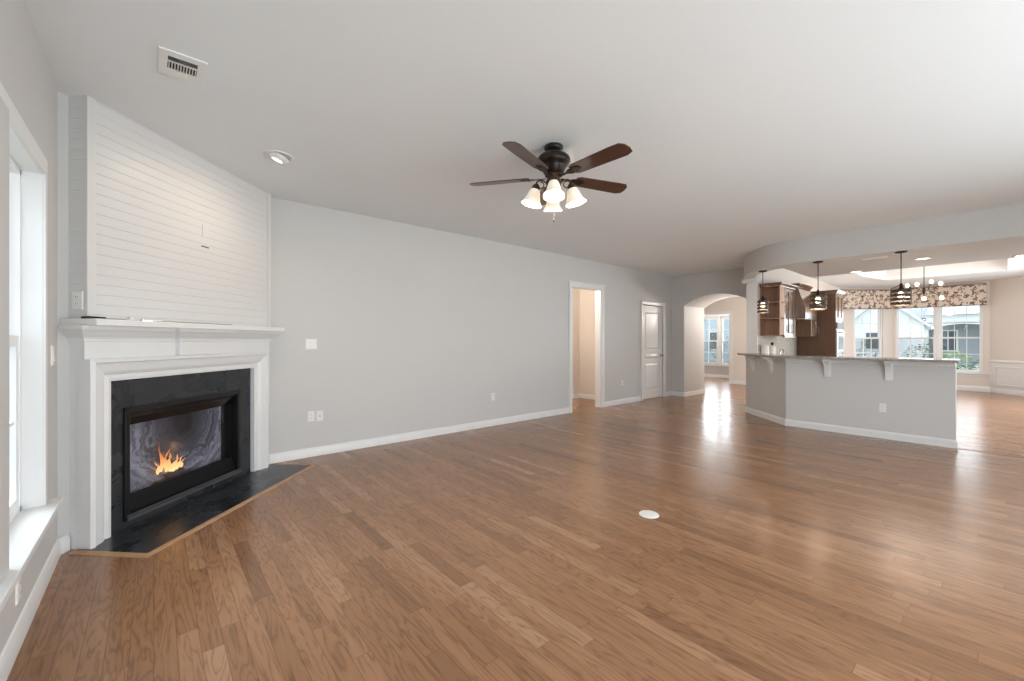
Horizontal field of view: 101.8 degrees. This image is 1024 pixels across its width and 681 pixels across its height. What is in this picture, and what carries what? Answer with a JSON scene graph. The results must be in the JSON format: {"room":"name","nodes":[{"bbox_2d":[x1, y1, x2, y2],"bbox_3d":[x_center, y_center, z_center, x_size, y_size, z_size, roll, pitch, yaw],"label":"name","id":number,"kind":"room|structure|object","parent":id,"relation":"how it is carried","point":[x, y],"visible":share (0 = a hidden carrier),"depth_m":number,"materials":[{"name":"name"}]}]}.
{"room":"living room","nodes":[
{"label":"living room","id":0,"kind":"room"},
{"bbox_2d":[0,0,56,654],"bbox_3d":[-1.398,-0.106,0.841,0.160,2.740,6.900,0,0,-41],"label":"wall","id":1,"kind":"structure","parent":0,"point":[25,75],"depth_m":2.05,"materials":[{"name":"grey paint"}]},
{"bbox_2d":[15,577,20,605],"bbox_3d":[-2.059,1.034,1.737,0.009,0.114,0.072,0,0,-41],"label":"wall outlet","id":2,"kind":"object","parent":1,"relation":"attached to","point":[18,586],"visible":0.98,"depth_m":1.72,"materials":[{"name":"white plastic"}]},
{"bbox_2d":[0,82,62,612],"bbox_3d":[-1.879,-0.036,1.449,0.218,1.810,1.908,0,0,-41],"label":"window","id":3,"kind":"structure","parent":1,"relation":"in","point":[26,511],"depth_m":2.03,"materials":[{"name":"white plastic"}]},
{"bbox_2d":[0,534,69,680],"bbox_3d":[-0.927,1.216,0.454,0.048,0.097,5.398,0,0,-41],"label":"baseboard","id":4,"kind":"structure","parent":1,"relation":"attached to","point":[8,656],"depth_m":1.85,"materials":[{"name":"white paint"}]},
{"bbox_2d":[51,345,54,365],"bbox_3d":[-2.567,0.084,2.329,0.012,0.114,0.072,0,0,-41],"label":"light switch","id":5,"kind":"object","parent":1,"relation":"attached to","point":[52,346],"visible":1,"depth_m":2.32,"materials":[{"name":"white plastic"}]},
{"bbox_2d":[57,91,69,538],"bbox_3d":[-2.663,-0.106,3.358,0.089,2.740,1.800,0,0,4],"label":"wall","id":6,"kind":"structure","parent":0,"point":[63,346],"depth_m":2.49,"materials":[{"name":"grey paint"}]},
{"bbox_2d":[68,95,270,326],"bbox_3d":[-2.554,-0.786,3.350,0.132,1.380,1.696,0,0,4],"label":"wall","id":7,"kind":"structure","parent":0,"point":[158,230],"depth_m":2.96,"materials":[{"name":"white paint"}]},
{"bbox_2d":[72,291,83,309],"bbox_3d":[-2.617,-0.241,2.505,0.072,0.114,0.009,0,0,4],"label":"outlet","id":8,"kind":"object","parent":7,"relation":"attached to","point":[77,296],"visible":1,"depth_m":2.50,"materials":[{"name":"white plastic"}]},
{"bbox_2d":[269,197,671,453],"bbox_3d":[0.368,-0.106,6.819,10.640,2.740,0.130,0,0,-41],"label":"wall","id":9,"kind":"structure","parent":0,"point":[415,328],"depth_m":5.34,"materials":[{"name":"grey paint"}]},
{"bbox_2d":[307,411,313,421],"bbox_3d":[-2.186,0.827,4.526,0.072,0.114,0.009,0,0,-41],"label":"wall outlet","id":10,"kind":"object","parent":9,"relation":"attached to","point":[310,414],"visible":1,"depth_m":4.52,"materials":[{"name":"white plastic"}]},
{"bbox_2d":[305,339,316,348],"bbox_3d":[-2.184,0.039,4.526,0.118,0.114,0.012,0,0,-41],"label":"light switch","id":11,"kind":"object","parent":9,"relation":"attached to","point":[309,343],"visible":1,"depth_m":4.52,"materials":[{"name":"white plastic"}]},
{"bbox_2d":[316,410,322,420],"bbox_3d":[-2.116,0.832,4.582,0.072,0.114,0.014,0,0,-41],"label":"outlet","id":12,"kind":"object","parent":9,"relation":"attached to","point":[319,414],"visible":1,"depth_m":4.58,"materials":[{"name":"white plastic"}]},
{"bbox_2d":[269,407,568,463],"bbox_3d":[-0.769,1.216,5.742,4.660,0.097,0.016,0,0,-41],"label":"baseboard","id":13,"kind":"structure","parent":9,"relation":"attached to","point":[352,445],"depth_m":5.19,"materials":[{"name":"white paint"}]},
{"bbox_2d":[491,393,494,400],"bbox_3d":[-0.279,0.836,6.169,0.072,0.114,0.009,0,0,-41],"label":"wall outlet","id":14,"kind":"object","parent":9,"relation":"attached to","point":[492,394],"visible":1,"depth_m":6.16,"materials":[{"name":"white plastic"}]},
{"bbox_2d":[569,280,604,412],"bbox_3d":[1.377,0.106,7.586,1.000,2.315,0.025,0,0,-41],"label":"trim","id":15,"kind":"structure","parent":9,"relation":"attached to","point":[571,283],"depth_m":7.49,"materials":[{"name":"white paint"}]},
{"bbox_2d":[605,396,640,406],"bbox_3d":[2.227,1.216,8.323,1.250,0.097,0.016,0,0,-41],"label":"baseboard","id":16,"kind":"structure","parent":9,"relation":"attached to","point":[632,399],"depth_m":8.29,"materials":[{"name":"white paint"}]},
{"bbox_2d":[643,305,663,398],"bbox_3d":[3.069,0.249,9.068,0.818,2.006,0.117,0,0,-41],"label":"door","id":17,"kind":"structure","parent":9,"relation":"in","point":[652,315],"depth_m":9.09,"materials":[{"name":"white paint"}]},
{"bbox_2d":[641,300,665,400],"bbox_3d":[3.086,0.211,9.058,0.980,2.105,0.025,0,0,-41],"label":"trim","id":18,"kind":"structure","parent":9,"relation":"attached to","point":[642,302],"depth_m":9.33,"materials":[{"name":"white paint"}]},
{"bbox_2d":[666,389,704,396],"bbox_3d":[4.022,1.216,9.741,1.301,0.097,0.411,0,0,-41],"label":"baseboard","id":19,"kind":"structure","parent":9,"relation":"attached to","point":[670,393],"depth_m":9.52,"materials":[{"name":"white paint"}]},
{"bbox_2d":[7,377,1023,680],"bbox_3d":[3.626,1.324,7.282,16.400,0.120,10.100,0,0,-41],"label":"floor","id":20,"kind":"structure","parent":0,"point":[521,550],"depth_m":2.38,"materials":[{"name":"brown wood"}]},
{"bbox_2d":[57,318,284,549],"bbox_3d":[-2.496,0.562,3.362,0.244,1.403,1.871,0,0,4],"label":"fireplace mantel","id":21,"kind":"object","parent":20,"relation":"on","point":[102,351],"depth_m":2.66,"materials":[{"name":"white paint"}]},
{"bbox_2d":[81,316,105,318],"bbox_3d":[-2.519,-0.138,2.505,0.040,0.016,0.110,0,0,4],"label":"remote control","id":22,"kind":"object","parent":21,"relation":"on","point":[82,317],"visible":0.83,"depth_m":2.48,"materials":[{"name":"grey plastic"}]},
{"bbox_2d":[59,318,284,331],"bbox_3d":[-2.497,-0.110,3.350,0.244,0.041,1.792,0,0,4],"label":"mantel shelf","id":23,"kind":"object","parent":21,"relation":"attached to","point":[88,323],"depth_m":2.86,"materials":[{"name":"white paint"}]},
{"bbox_2d":[111,368,249,533],"bbox_3d":[-2.565,0.749,3.331,0.019,1.030,1.400,0,0,4],"label":"surround","id":24,"kind":"object","parent":21,"relation":"attached to","point":[141,391],"visible":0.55,"depth_m":3.07,"materials":[{"name":"black stone"}]},
{"bbox_2d":[123,390,241,521],"bbox_3d":[-2.709,0.829,3.319,0.364,0.770,1.065,0,0,4],"label":"gas fireplace","id":25,"kind":"object","parent":24,"relation":"in","point":[173,450],"visible":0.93,"depth_m":3.29,"materials":[{"name":"black metal"}]},
{"bbox_2d":[68,464,315,557],"bbox_3d":[-2.302,1.260,3.336,0.505,0.013,1.808,0,0,4],"label":"hearth slab","id":26,"kind":"object","parent":20,"relation":"on","point":[147,537],"visible":0.84,"depth_m":2.97,"materials":[{"name":"black stone"}]},
{"bbox_2d":[639,510,658,518],"bbox_3d":[0.995,1.260,3.022,0.140,0.008,0.140,0,0,-41],"label":"floor outlet","id":27,"kind":"object","parent":20,"relation":"on","point":[644,513],"visible":1,"depth_m":3.01,"materials":[{"name":"white plastic"}]},
{"bbox_2d":[798,290,845,355],"bbox_3d":[6.662,0.114,8.957,0.692,2.300,0.717,0,0,-41],"label":"tall cabinet","id":28,"kind":"object","parent":20,"relation":"on","point":[824,343],"visible":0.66,"depth_m":8.69,"materials":[{"name":"brown wood"}]},
{"bbox_2d":[836,322,846,355],"bbox_3d":[6.785,0.211,8.855,0.600,1.205,0.461,0,0,-41],"label":"oven","id":29,"kind":"object","parent":28,"relation":"in","point":[840,332],"visible":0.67,"depth_m":8.69,"materials":[{"name":"silver metal"}]},
{"bbox_2d":[744,355,957,447],"bbox_3d":[4.491,0.758,6.034,0.695,1.012,2.725,0,0,-24],"label":"kitchen island","id":30,"kind":"object","parent":20,"relation":"on","point":[832,395],"visible":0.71,"depth_m":5.55,"materials":[{"name":"grey paint"}]},
{"bbox_2d":[737,353,960,362],"bbox_3d":[4.411,0.237,5.995,0.985,0.030,2.884,0,0,-24],"label":"countertop","id":31,"kind":"structure","parent":30,"relation":"on","point":[746,354],"depth_m":5.43,"materials":[{"name":"grey stone"}]},
{"bbox_2d":[879,403,885,412],"bbox_3d":[4.781,0.869,5.367,0.009,0.114,0.072,0,0,-41],"label":"wall outlet","id":32,"kind":"object","parent":30,"relation":"attached to","point":[882,407],"visible":1,"depth_m":5.37,"materials":[{"name":"white plastic"}]},
{"bbox_2d":[956,448,1023,457],"bbox_3d":[5.862,1.263,4.127,0.050,0.004,2.000,0,0,-41],"label":"trim","id":33,"kind":"structure","parent":20,"relation":"on","point":[956,448],"depth_m":4.68,"materials":[{"name":"brown wood"}]},
{"bbox_3d":[5.568,0.822,8.107,2.140,0.885,0.577,0,0,-41],"label":"base cabinet","id":34,"kind":"object","parent":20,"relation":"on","visible":0},
{"bbox_3d":[5.554,0.361,8.112,2.165,0.035,0.600,0,0,-41],"label":"countertop","id":35,"kind":"structure","parent":34,"relation":"on","visible":0},
{"bbox_2d":[761,344,768,353],"bbox_3d":[4.620,0.203,7.598,0.132,0.282,0.132,0,0,-41],"label":"storage jar","id":36,"kind":"object","parent":35,"relation":"on","point":[764,348],"visible":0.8,"depth_m":7.55,"materials":[{"name":"white ceramic"}]},
{"bbox_2d":[769,342,775,353],"bbox_3d":[4.764,0.189,7.616,0.106,0.310,0.106,0,0,-41],"label":"soap bottle","id":37,"kind":"object","parent":35,"relation":"on","point":[772,349],"visible":0.77,"depth_m":7.58,"materials":[{"name":"beige ceramic"}]},
{"bbox_2d":[23,0,1023,287],"bbox_3d":[3.644,-1.686,7.298,16.450,0.420,10.100,0,0,-41],"label":"ceiling","id":38,"kind":"structure","parent":0,"point":[748,126],"depth_m":2.62,"materials":[{"name":"white paint"}]},
{"bbox_2d":[158,46,207,85],"bbox_3d":[-1.778,-1.468,2.244,0.200,0.016,0.260,0,0,-41],"label":"ceiling vent","id":39,"kind":"object","parent":38,"relation":"in","point":[172,63],"visible":1,"depth_m":2.23,"materials":[{"name":"white plastic"}]},
{"bbox_2d":[264,150,293,163],"bbox_3d":[-1.864,-1.464,3.328,0.210,0.080,0.210,0,0,-41],"label":"recessed light","id":40,"kind":"object","parent":38,"relation":"in","point":[274,156],"visible":1,"depth_m":3.29,"materials":[{"name":"white plastic"}]},
{"bbox_2d":[470,141,631,221],"bbox_3d":[0.289,-1.196,3.117,1.274,0.561,1.221,0,0,31],"label":"ceiling fan","id":41,"kind":"object","parent":38,"relation":"hanging from","point":[553,162],"visible":1,"depth_m":3.09,"materials":[{"name":"brown wood"}]},
{"bbox_2d":[532,184,539,190],"bbox_3d":[0.178,-1.167,3.176,0.067,0.052,0.067,0,0,-41],"label":"socket","id":42,"kind":"object","parent":41,"relation":"attached to","point":[535,187],"depth_m":3.15,"materials":[{"name":"brown metal"}]},
{"bbox_2d":[568,183,575,188],"bbox_3d":[0.455,-1.167,3.156,0.067,0.052,0.067,0,0,-41],"label":"socket","id":43,"kind":"object","parent":41,"relation":"attached to","point":[571,185],"depth_m":3.13,"materials":[{"name":"brown metal"}]},
{"bbox_2d":[905,280,943,300],"bbox_3d":[8.461,-1.316,8.548,0.368,1.000,0.581,0,0,-41],"label":"chandelier","id":44,"kind":"object","parent":38,"relation":"hanging from","point":[940,283],"visible":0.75,"depth_m":8.53,"materials":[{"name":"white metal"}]},
{"bbox_2d":[573,288,594,394],"bbox_3d":[0.874,-0.106,8.086,2.680,2.740,1.130,0,0,-41],"label":"wall","id":45,"kind":"structure","parent":0,"point":[583,300],"depth_m":9.10,"materials":[{"name":"beige paint"}]},
{"bbox_2d":[573,393,594,399],"bbox_3d":[0.915,1.216,8.049,2.395,0.097,1.000,0,0,-41],"label":"baseboard","id":46,"kind":"structure","parent":45,"relation":"attached to","point":[578,395],"depth_m":9.06,"materials":[{"name":"white paint"}]},
{"bbox_2d":[672,268,745,391],"bbox_3d":[4.666,-0.106,9.208,0.990,2.740,1.860,0,0,-41],"label":"wall","id":47,"kind":"structure","parent":0,"point":[691,293],"depth_m":9.44,"materials":[{"name":"grey paint"}]},
{"bbox_2d":[704,316,728,374],"bbox_3d":[7.049,-0.106,14.324,0.140,2.740,3.300,0,0,-41],"label":"wall","id":48,"kind":"structure","parent":0,"point":[718,370],"depth_m":14.23,"materials":[{"name":"grey paint"}]},
{"bbox_2d":[704,314,728,366],"bbox_3d":[7.094,-0.016,14.218,0.150,1.780,1.640,0,0,-41],"label":"window","id":49,"kind":"structure","parent":48,"relation":"in","point":[719,318],"depth_m":14.19,"materials":[{"name":"white plastic"}]},
{"bbox_2d":[704,374,728,377],"bbox_3d":[7.006,1.216,14.254,0.016,0.097,2.950,0,0,-41],"label":"baseboard","id":50,"kind":"structure","parent":48,"relation":"attached to","point":[705,375],"depth_m":14.25,"materials":[{"name":"white paint"}]},
{"bbox_2d":[704,297,745,380],"bbox_3d":[6.165,-0.106,12.546,0.120,2.740,4.840,0,0,-41],"label":"wall","id":51,"kind":"structure","parent":0,"point":[737,305],"depth_m":12.04,"materials":[{"name":"beige paint"}]},
{"bbox_2d":[704,311,732,383],"bbox_3d":[5.856,0.199,12.890,0.138,2.130,1.915,0,0,-41],"label":"trim","id":52,"kind":"structure","parent":51,"relation":"attached to","point":[730,313],"depth_m":12.16,"materials":[{"name":"white paint"}]},
{"bbox_2d":[733,381,745,384],"bbox_3d":[7.063,1.216,11.399,0.016,0.097,1.910,0,0,-41],"label":"baseboard","id":53,"kind":"structure","parent":51,"relation":"attached to","point":[734,382],"depth_m":11.96,"materials":[{"name":"white paint"}]},
{"bbox_2d":[758,268,839,354],"bbox_3d":[6.829,-0.106,9.715,6.410,2.740,0.165,0,0,-41],"label":"wall","id":54,"kind":"structure","parent":0,"point":[777,275],"depth_m":8.76,"materials":[{"name":"beige paint"}]},
{"bbox_2d":[742,278,759,283],"bbox_3d":[4.390,-1.097,7.651,0.160,0.062,0.260,0,0,-41],"label":"trim","id":55,"kind":"structure","parent":54,"relation":"attached to","point":[745,281],"depth_m":7.58,"materials":[{"name":"white paint"}]},
{"bbox_2d":[746,282,757,352],"bbox_3d":[4.398,0.069,7.619,0.040,2.390,0.178,0,0,-41],"label":"trim","id":56,"kind":"structure","parent":54,"relation":"attached to","point":[751,287],"depth_m":7.61,"materials":[{"name":"white paint"}]},
{"bbox_2d":[759,282,787,335],"bbox_3d":[4.753,-0.558,7.573,0.312,0.955,0.372,0,0,-41],"label":"upper cabinet","id":57,"kind":"object","parent":54,"relation":"attached to","point":[771,323],"visible":0.96,"depth_m":7.66,"materials":[{"name":"brown wood"}]},
{"bbox_2d":[758,335,796,354],"bbox_3d":[5.325,0.124,8.305,2.260,0.440,0.008,0,0,-41],"label":"backsplash","id":58,"kind":"structure","parent":54,"relation":"attached to","point":[789,345],"depth_m":8.36,"materials":[{"name":"beige tile"}]},
{"bbox_2d":[783,284,798,337],"bbox_3d":[5.121,-0.543,7.890,0.660,0.985,0.372,0,0,-41],"label":"upper cabinet","id":59,"kind":"object","parent":54,"relation":"attached to","point":[789,289],"visible":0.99,"depth_m":7.76,"materials":[{"name":"brown wood"}]},
{"bbox_2d":[792,283,816,320],"bbox_3d":[5.706,-0.753,8.322,0.880,0.685,0.480,0,0,-41],"label":"range hood","id":60,"kind":"object","parent":54,"relation":"attached to","point":[803,312],"visible":0.44,"depth_m":8.00,"materials":[{"name":"brown wood"}]},
{"bbox_2d":[796,292,816,336],"bbox_3d":[6.146,-0.533,8.746,0.420,0.905,0.412,0,0,-41],"label":"upper cabinet","id":61,"kind":"object","parent":54,"relation":"attached to","point":[805,328],"visible":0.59,"depth_m":8.59,"materials":[{"name":"brown wood"}]},
{"bbox_2d":[840,287,892,356],"bbox_3d":[9.837,-0.106,11.638,1.516,2.740,0.140,0,0,4],"label":"wall","id":62,"kind":"structure","parent":0,"point":[848,314],"depth_m":11.55,"materials":[{"name":"beige paint"}]},
{"bbox_2d":[842,290,890,308],"bbox_3d":[9.784,-1.131,11.502,1.220,0.530,0.135,0,0,4],"label":"window valance","id":63,"kind":"object","parent":62,"relation":"attached to","point":[852,299],"visible":0.92,"depth_m":11.45,"materials":[{"name":"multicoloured fabric"}]},
{"bbox_2d":[854,309,881,356],"bbox_3d":[9.905,-0.053,11.595,0.865,1.785,0.155,0,0,4],"label":"window","id":64,"kind":"structure","parent":62,"relation":"in","point":[879,323],"depth_m":11.59,"materials":[{"name":"white plastic"}]},
{"bbox_2d":[744,203,1023,278],"bbox_3d":[5.662,-1.301,5.654,1.800,0.350,4.975,0,0,-41],"label":"soffit","id":65,"kind":"structure","parent":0,"point":[996,233],"depth_m":5.39,"materials":[{"name":"grey paint"}]},
{"bbox_2d":[757,270,768,312],"bbox_3d":[4.060,-0.787,6.732,0.156,0.678,0.156,0,0,-19],"label":"pendant light","id":66,"kind":"object","parent":65,"relation":"hanging from","point":[763,301],"visible":1,"depth_m":6.70,"materials":[{"name":"brown metal"}]},
{"bbox_2d":[809,261,826,309],"bbox_3d":[4.377,-0.782,5.950,0.205,0.689,0.205,0,0,3],"label":"pendant light","id":67,"kind":"object","parent":65,"relation":"hanging from","point":[817,297],"visible":1,"depth_m":5.92,"materials":[{"name":"brown metal"}]},
{"bbox_2d":[862,256,887,259],"bbox_3d":[4.953,-1.123,5.680,0.120,0.006,0.260,0,0,-41],"label":"ceiling vent","id":68,"kind":"object","parent":65,"relation":"in","point":[882,256],"visible":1,"depth_m":5.68,"materials":[{"name":"white plastic"}]},
{"bbox_2d":[890,251,911,305],"bbox_3d":[4.930,-0.787,5.271,0.205,0.678,0.205,0,0,32],"label":"pendant light","id":69,"kind":"object","parent":65,"relation":"hanging from","point":[901,291],"visible":1,"depth_m":5.24,"materials":[{"name":"brown metal"}]},
{"bbox_2d":[914,257,931,259],"bbox_3d":[5.640,-1.121,5.710,0.170,0.009,0.170,0,0,-41],"label":"recessed light","id":70,"kind":"object","parent":65,"relation":"in","point":[924,258],"visible":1,"depth_m":5.69,"materials":[{"name":"white plastic"}]},
{"bbox_2d":[893,280,989,386],"bbox_3d":[11.169,-0.106,10.891,0.140,2.740,1.890,0,0,-41],"label":"wall","id":71,"kind":"structure","parent":0,"point":[960,380],"depth_m":10.26,"materials":[{"name":"beige paint"}]},
{"bbox_2d":[895,283,986,308],"bbox_3d":[11.063,-1.131,10.800,0.135,0.530,1.660,0,0,-41],"label":"window valance","id":72,"kind":"object","parent":71,"relation":"attached to","point":[969,294],"visible":0.87,"depth_m":10.59,"materials":[{"name":"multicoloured fabric"}]},
{"bbox_2d":[896,305,990,376],"bbox_3d":[11.155,-0.026,10.849,0.155,1.840,1.755,0,0,-41],"label":"window","id":73,"kind":"structure","parent":71,"relation":"in","point":[937,322],"depth_m":10.83,"materials":[{"name":"white plastic"}]},
{"bbox_2d":[990,276,1023,360],"bbox_3d":[11.695,-0.106,9.253,0.140,2.740,1.838,0,0,4],"label":"wall","id":74,"kind":"structure","parent":0,"point":[1006,294],"depth_m":9.79,"materials":[{"name":"beige paint"}]},
{"bbox_2d":[956,385,1023,395],"bbox_3d":[10.885,1.198,10.306,1.175,0.131,3.990,0,0,-35],"label":"baseboard","id":75,"kind":"structure","parent":74,"relation":"attached to","point":[958,387],"depth_m":10.20,"materials":[{"name":"white paint"}]},
{"bbox_2d":[989,360,1023,390],"bbox_3d":[11.617,0.867,9.378,0.034,0.795,1.600,0,0,4],"label":"wainscoting","id":76,"kind":"structure","parent":74,"relation":"attached to","point":[1001,371],"depth_m":9.79,"materials":[{"name":"white paint"}]},
{"label":"outside","id":77,"kind":"structure","parent":0,"visible":0},
{"bbox_2d":[704,360,978,369],"bbox_3d":[18.939,1.764,16.319,130.000,0.100,120.000,0,0,-41],"label":"ground","id":78,"kind":"structure","parent":77,"point":[977,366],"depth_m":29.71,"materials":[{"name":"green plant"}]},
{"bbox_2d":[704,319,728,360],"bbox_3d":[18.063,-2.786,40.315,9.200,9.000,15.500,0,0,-41],"label":"neighbor house","id":79,"kind":"structure","parent":78,"relation":"on","point":[709,334],"depth_m":35.25,"materials":[{"name":"blue"}]},
{"bbox_2d":[706,336,728,358],"bbox_3d":[14.048,0.722,26.630,2.911,1.987,2.891,0,0,-41],"label":"shrub","id":80,"kind":"object","parent":78,"relation":"on","point":[727,336],"visible":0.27,"depth_m":26.97,"materials":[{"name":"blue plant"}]},
{"bbox_2d":[856,339,877,356],"bbox_3d":[25.314,0.784,28.878,2.282,1.862,2.264,0,0,-13],"label":"shrub","id":81,"kind":"object","parent":78,"relation":"on","point":[868,342],"visible":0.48,"depth_m":29.23,"materials":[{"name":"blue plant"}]},
{"bbox_2d":[855,305,978,362],"bbox_3d":[37.590,-1.511,32.390,9.960,6.450,18.800,0,0,-41],"label":"neighbor house","id":82,"kind":"structure","parent":78,"relation":"on","point":[960,311],"depth_m":32.53,"materials":[{"name":"white"}]},
{"bbox_2d":[903,343,943,357],"bbox_3d":[25.770,0.945,26.028,1.889,1.541,1.972,0,0,-41],"label":"shrub","id":83,"kind":"object","parent":78,"relation":"on","point":[907,354],"visible":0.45,"depth_m":26.33,"materials":[{"name":"green plant"}]},
{"bbox_2d":[943,351,976,369],"bbox_3d":[21.909,1.109,20.537,1.279,1.212,1.329,0,0,-19],"label":"shrub","id":84,"kind":"object","parent":78,"relation":"on","point":[956,352],"visible":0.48,"depth_m":20.45,"materials":[{"name":"green plant"}]},
{"bbox_2d":[956,361,978,369],"bbox_3d":[19.188,1.283,17.601,1.801,0.867,1.797,0,0,-41],"label":"shrub","id":85,"kind":"object","parent":78,"relation":"on","point":[973,363],"visible":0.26,"depth_m":17.38,"materials":[{"name":"green plant"}]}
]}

